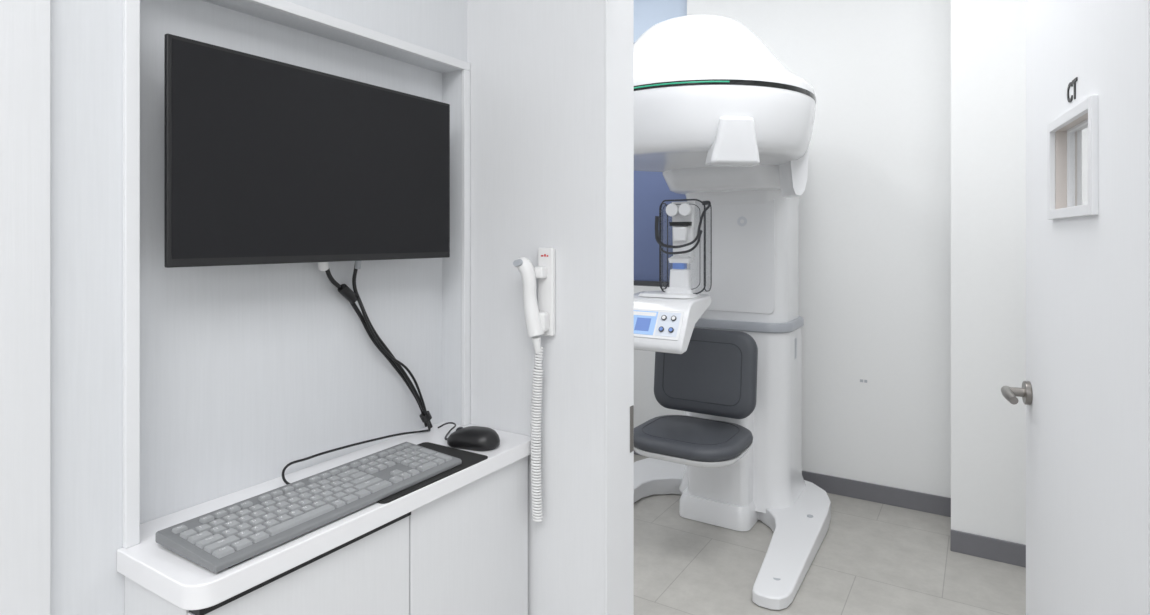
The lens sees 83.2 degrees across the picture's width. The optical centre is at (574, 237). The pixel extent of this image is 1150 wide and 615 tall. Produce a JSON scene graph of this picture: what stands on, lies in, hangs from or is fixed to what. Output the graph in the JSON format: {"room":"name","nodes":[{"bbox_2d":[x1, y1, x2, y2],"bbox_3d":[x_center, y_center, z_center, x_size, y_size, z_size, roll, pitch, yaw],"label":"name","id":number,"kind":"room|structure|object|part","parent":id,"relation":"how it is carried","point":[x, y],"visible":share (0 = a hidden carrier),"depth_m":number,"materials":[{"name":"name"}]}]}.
{"room":"dental clinic","nodes":[
{"label":"dental clinic","id":0,"kind":"room"},
{"bbox_2d":[51,0,466,614],"bbox_3d":[-1.131,0.050,0.180,0.150,2.600,3.100,0,0,32],"label":"wall","id":1,"kind":"structure","parent":0,"point":[248,372],"depth_m":1.01,"materials":[{"name":"white paint"}]},
{"bbox_2d":[0,0,50,614],"bbox_3d":[-1.268,0.050,-0.189,0.012,2.600,2.330,0,0,32],"label":"wall panel","id":2,"kind":"object","parent":1,"relation":"attached to","point":[25,25],"visible":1,"depth_m":0.77,"materials":[{"name":"white paint"}]},
{"bbox_2d":[122,0,469,547],"bbox_3d":[-0.421,0.013,1.158,0.010,0.805,0.687,0,0,32],"label":"trim","id":3,"kind":"structure","parent":1,"relation":"attached to","point":[130,9],"depth_m":0.87,"materials":[{"name":"white"}]},
{"bbox_2d":[164,33,449,267],"bbox_3d":[-0.448,-0.120,1.150,0.086,0.323,0.559,0,0,32],"label":"monitor","id":4,"kind":"object","parent":1,"relation":"attached to","point":[267,161],"visible":1,"depth_m":1.05,"materials":[{"name":"black plastic"}]},
{"bbox_2d":[318,261,432,429],"bbox_3d":[-0.386,0.213,1.278,0.034,0.393,0.291,0,0,32],"label":"cable","id":5,"kind":"object","parent":4,"relation":"hanging from","point":[343,289],"depth_m":1.27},
{"bbox_2d":[467,0,604,614],"bbox_3d":[0.236,-0.225,1.220,4.300,3.150,0.116,0,0,32],"label":"wall","id":6,"kind":"structure","parent":0,"point":[537,67],"depth_m":1.34,"materials":[{"name":"white paint"}]},
{"bbox_2d":[513,248,554,521],"bbox_3d":[-0.083,0.297,1.312,0.063,0.554,0.067,0,0,32],"label":"switch","id":7,"kind":"object","parent":6,"relation":"attached to","point":[540,316],"visible":1,"depth_m":1.31,"materials":[{"name":"white plastic"}]},
{"bbox_3d":[-0.077,0.397,1.317,0.022,0.355,0.032,0,0,-30],"label":"coil cord","id":8,"kind":"part","parent":7,"relation":"part of","materials":[{"name":"white plastic"}]},
{"bbox_2d":[605,0,633,614],"bbox_3d":[0.091,0.275,1.311,0.004,2.150,0.116,0,0,32],"label":"door frame","id":9,"kind":"structure","parent":6,"relation":"attached to","point":[619,14],"depth_m":1.30,"materials":[{"name":"white paint"}]},
{"bbox_2d":[630,405,633,452],"bbox_3d":[0.118,0.398,1.350,0.002,0.095,0.014,0,0,32],"label":"strike plate","id":10,"kind":"object","parent":9,"relation":"attached to","point":[632,406],"visible":1,"depth_m":1.35,"materials":[{"name":"grey metal"}]},
{"bbox_2d":[634,0,950,497],"bbox_3d":[1.593,-0.225,3.375,4.300,3.150,0.150,0,0,32],"label":"wall","id":11,"kind":"structure","parent":0,"point":[874,210],"depth_m":3.32,"materials":[{"name":"white paint"}]},
{"bbox_2d":[634,280,668,286],"bbox_3d":[0.313,-0.700,4.152,0.904,2.000,0.040,0,0,32],"label":"frame","id":12,"kind":"object","parent":11,"relation":"attached to","point":[636,282],"visible":0.02,"depth_m":4.03,"materials":[{"name":"grey plastic"}]},
{"bbox_2d":[634,171,685,281],"bbox_3d":[0.331,-0.475,4.182,0.904,1.550,0.010,0,0,32],"label":"blind","id":13,"kind":"object","parent":11,"relation":"attached to","point":[650,188],"visible":0.02,"depth_m":4.09,"materials":[{"name":"blue fabric"}]},
{"bbox_2d":[634,0,686,42],"bbox_3d":[0.329,-1.475,4.177,0.904,0.450,0.010,0,0,32],"label":"blind","id":14,"kind":"object","parent":11,"relation":"attached to","point":[647,13],"visible":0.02,"depth_m":4.07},
{"bbox_2d":[634,451,950,516],"bbox_3d":[0.781,1.305,3.791,2.482,0.090,0.012,0,0,32],"label":"baseboard","id":15,"kind":"structure","parent":11,"relation":"attached to","point":[924,502],"depth_m":3.29,"materials":[{"name":"grey plastic"}]},
{"bbox_2d":[859,378,867,383],"bbox_3d":[1.492,0.739,3.349,0.045,0.022,0.003,0,0,32],"label":"sticker","id":16,"kind":"object","parent":11,"relation":"attached to","point":[860,379],"visible":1,"depth_m":3.35,"materials":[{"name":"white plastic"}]},
{"bbox_2d":[634,454,1025,614],"bbox_3d":[0.099,1.380,1.001,4.300,0.060,5.800,0,0,32],"label":"floor","id":17,"kind":"structure","parent":0,"point":[872,558],"depth_m":2.65,"materials":[{"name":"tile"}]},
{"bbox_2d":[117,422,533,614],"bbox_3d":[-0.369,0.882,1.121,0.248,0.935,0.694,0,0,32],"label":"base cabinet","id":18,"kind":"object","parent":17,"relation":"on","point":[455,544],"visible":0.82,"depth_m":1.04,"materials":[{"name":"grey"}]},
{"bbox_3d":[-0.372,0.858,0.928,0.020,0.804,0.342,0,0,32],"label":"cabinet door","id":19,"kind":"part","parent":18,"relation":"part of","materials":[{"name":"white laminate"}]},
{"bbox_2d":[155,442,461,572],"bbox_3d":[-0.384,0.402,1.024,0.144,0.025,0.452,0,0,31],"label":"keyboard","id":20,"kind":"object","parent":18,"relation":"on","point":[229,536],"visible":1,"depth_m":0.95,"materials":[{"name":"grey plastic"}]},
{"bbox_2d":[282,429,429,483],"bbox_3d":[-0.408,0.401,1.238,0.077,0.026,0.354,0,0,21],"label":"cable","id":21,"kind":"object","parent":18,"relation":"on","point":[427,430],"visible":0.77,"depth_m":1.21,"materials":[{"name":"black plastic"}]},
{"bbox_2d":[376,442,487,503],"bbox_3d":[-0.300,0.414,1.160,0.168,0.002,0.256,0,0,32],"label":"mouse pad","id":22,"kind":"object","parent":18,"relation":"on","point":[468,458],"visible":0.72,"depth_m":1.19,"materials":[{"name":"black rubber"}]},
{"bbox_2d":[438,422,455,439],"bbox_3d":[-0.271,0.408,1.369,0.090,0.013,0.081,0,0,32],"label":"cable","id":23,"kind":"object","parent":18,"relation":"on","point":[452,428],"depth_m":1.40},
{"bbox_3d":[-0.193,0.855,1.214,0.020,0.811,0.326,0,0,32],"label":"cabinet door","id":24,"kind":"part","parent":18,"relation":"part of","materials":[{"name":"white laminate"}]},
{"bbox_2d":[447,426,499,450],"bbox_3d":[-0.203,0.397,1.295,0.110,0.036,0.064,0,0,20],"label":"computer mouse","id":25,"kind":"object","parent":18,"relation":"on","point":[475,438],"visible":1,"depth_m":1.27,"materials":[{"name":"black plastic"}]},
{"bbox_2d":[634,15,830,609],"bbox_3d":[0.560,0.218,2.975,1.133,2.260,1.394,0,0,32],"label":"scanner","id":26,"kind":"object","parent":17,"relation":"on","point":[728,127],"visible":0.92,"depth_m":2.83,"materials":[{"name":"white plastic"}]},
{"bbox_3d":[0.354,0.329,2.470,0.088,0.085,0.052,0,0,32],"label":"console button panel","id":27,"kind":"part","parent":26,"relation":"part of","materials":[{"name":"white plastic"}]},
{"bbox_2d":[639,289,699,298],"bbox_3d":[0.512,0.273,2.934,0.310,0.098,0.760,0,0,32],"label":"tray","id":28,"kind":"object","parent":26,"relation":"on","point":[668,293],"depth_m":2.61,"materials":[{"name":"white plastic"}]},
{"bbox_3d":[0.400,-0.115,2.658,0.054,0.054,0.025,0,0,32],"label":"temple knob","id":29,"kind":"part","parent":26,"relation":"part of","materials":[{"name":"white plastic"}]},
{"bbox_2d":[634,291,710,353],"bbox_3d":[0.346,0.333,2.618,0.315,0.202,0.321,0,0,32],"label":"control panel","id":30,"kind":"object","parent":26,"relation":"on","point":[664,321],"depth_m":2.50,"materials":[{"name":"white plastic"}]},
{"bbox_3d":[0.433,0.178,2.658,0.120,0.107,0.080,0,0,32],"label":"chin post","id":31,"kind":"part","parent":26,"relation":"part of","materials":[{"name":"white plastic"}]},
{"bbox_2d":[668,256,692,262],"bbox_3d":[0.433,0.088,2.658,0.096,0.027,0.052,0,0,32],"label":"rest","id":32,"kind":"object","parent":26,"relation":"on","point":[673,259],"depth_m":2.64,"materials":[{"name":"white plastic"}]},
{"bbox_3d":[0.449,-0.035,2.683,0.100,0.230,0.028,0,0,32],"label":"forehead post","id":33,"kind":"part","parent":26,"relation":"part of","materials":[{"name":"white plastic"}]},
{"bbox_3d":[0.447,-0.115,2.628,0.054,0.054,0.025,0,0,32],"label":"temple knob","id":34,"kind":"part","parent":26,"relation":"part of","materials":[{"name":"white plastic"}]},
{"bbox_2d":[634,415,752,461],"bbox_3d":[0.507,0.867,2.842,0.490,0.057,0.462,0,0,32],"label":"seat cushion","id":35,"kind":"object","parent":26,"relation":"on","point":[676,438],"depth_m":2.72,"materials":[{"name":"grey leather"}]},
{"bbox_3d":[0.585,0.601,2.939,0.480,0.378,0.103,0,0,32],"label":"backrest","id":36,"kind":"part","parent":26,"relation":"part of","materials":[{"name":"grey leather"}]},
{"bbox_3d":[0.780,0.080,3.153,0.380,0.560,0.008,0,0,32],"label":"column panel","id":37,"kind":"part","parent":26,"relation":"part of","materials":[{"name":"white plastic"}]},
{"bbox_3d":[0.930,-0.282,2.761,0.085,0.215,0.192,0,0,0],"label":"detector arm","id":38,"kind":"part","parent":26,"relation":"part of","materials":[{"name":"white plastic"}]},
{"bbox_2d":[951,0,1087,544],"bbox_3d":[2.500,-0.225,2.485,1.818,3.150,0.390,0,0,32],"label":"wall column","id":39,"kind":"structure","parent":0,"point":[988,37],"depth_m":2.73,"materials":[{"name":"white paint"}]},
{"bbox_2d":[950,529,1025,567],"bbox_3d":[2.392,1.305,2.315,1.819,0.090,0.012,0,0,32],"label":"baseboard","id":40,"kind":"structure","parent":39,"relation":"attached to","point":[1008,552],"depth_m":2.72,"materials":[{"name":"grey plastic"}]},
{"bbox_3d":[0.784,0.275,0.863,0.004,2.150,0.096,0,0,32],"label":"door frame","id":41,"kind":"structure","parent":0,"visible":0},
{"bbox_2d":[1026,0,1149,614],"bbox_3d":[1.019,0.281,1.304,0.040,2.122,0.856,0,0,25],"label":"door","id":42,"kind":"structure","parent":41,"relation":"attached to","point":[1088,277],"depth_m":1.18,"materials":[{"name":"white paint"}]},
{"bbox_2d":[1001,386,1017,403],"bbox_3d":[1.095,0.395,1.634,0.027,0.025,0.107,0,0,25],"label":"lever","id":43,"kind":"object","parent":42,"relation":"attached to","point":[1006,391],"visible":1,"depth_m":1.61,"materials":[{"name":"grey metal"}]},
{"bbox_2d":[1022,381,1032,404],"bbox_3d":[1.153,0.395,1.653,0.014,0.060,0.060,0,0,25],"label":"rose","id":44,"kind":"object","parent":42,"relation":"attached to","point":[1027,399],"visible":0.94,"depth_m":1.63,"materials":[{"name":"grey metal"}]},
{"bbox_2d":[1009,387,1024,396],"bbox_3d":[1.133,0.395,1.663,0.042,0.023,0.023,0,0,25],"label":"neck","id":45,"kind":"object","parent":44,"relation":"attached to","point":[1018,392],"visible":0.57,"depth_m":1.65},
{"bbox_2d":[1055,113,1087,208],"bbox_3d":[1.008,-0.146,1.280,0.038,0.182,0.293,0,0,25],"label":"lining","id":46,"kind":"object","parent":42,"relation":"attached to","point":[1061,134],"visible":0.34,"depth_m":1.41,"materials":[{"name":"grey"}]},
{"bbox_2d":[1067,119,1087,206],"bbox_3d":[1.014,-0.146,1.277,0.013,0.175,0.286,0,0,25],"label":"bead","id":47,"kind":"object","parent":46,"relation":"attached to","point":[1071,132],"visible":0.23,"depth_m":1.40,"materials":[{"name":"white"}]},
{"bbox_2d":[1047,95,1097,219],"bbox_3d":[1.076,0.086,1.392,0.095,0.677,0.598,0,0,31],"label":"window frame","id":48,"kind":"structure","parent":42,"relation":"attached to","point":[1089,105],"depth_m":1.25,"materials":[{"name":"white painted metal"},{"name":"glass"}]},
{"bbox_2d":[1067,77,1077,102],"bbox_3d":[0.988,-0.292,1.288,0.002,0.040,0.071,0,0,25],"label":"door sign lettering","id":49,"kind":"object","parent":42,"relation":"attached to","point":[1076,78],"visible":1,"depth_m":1.29,"materials":[{"name":"black plastic"}]}
]}

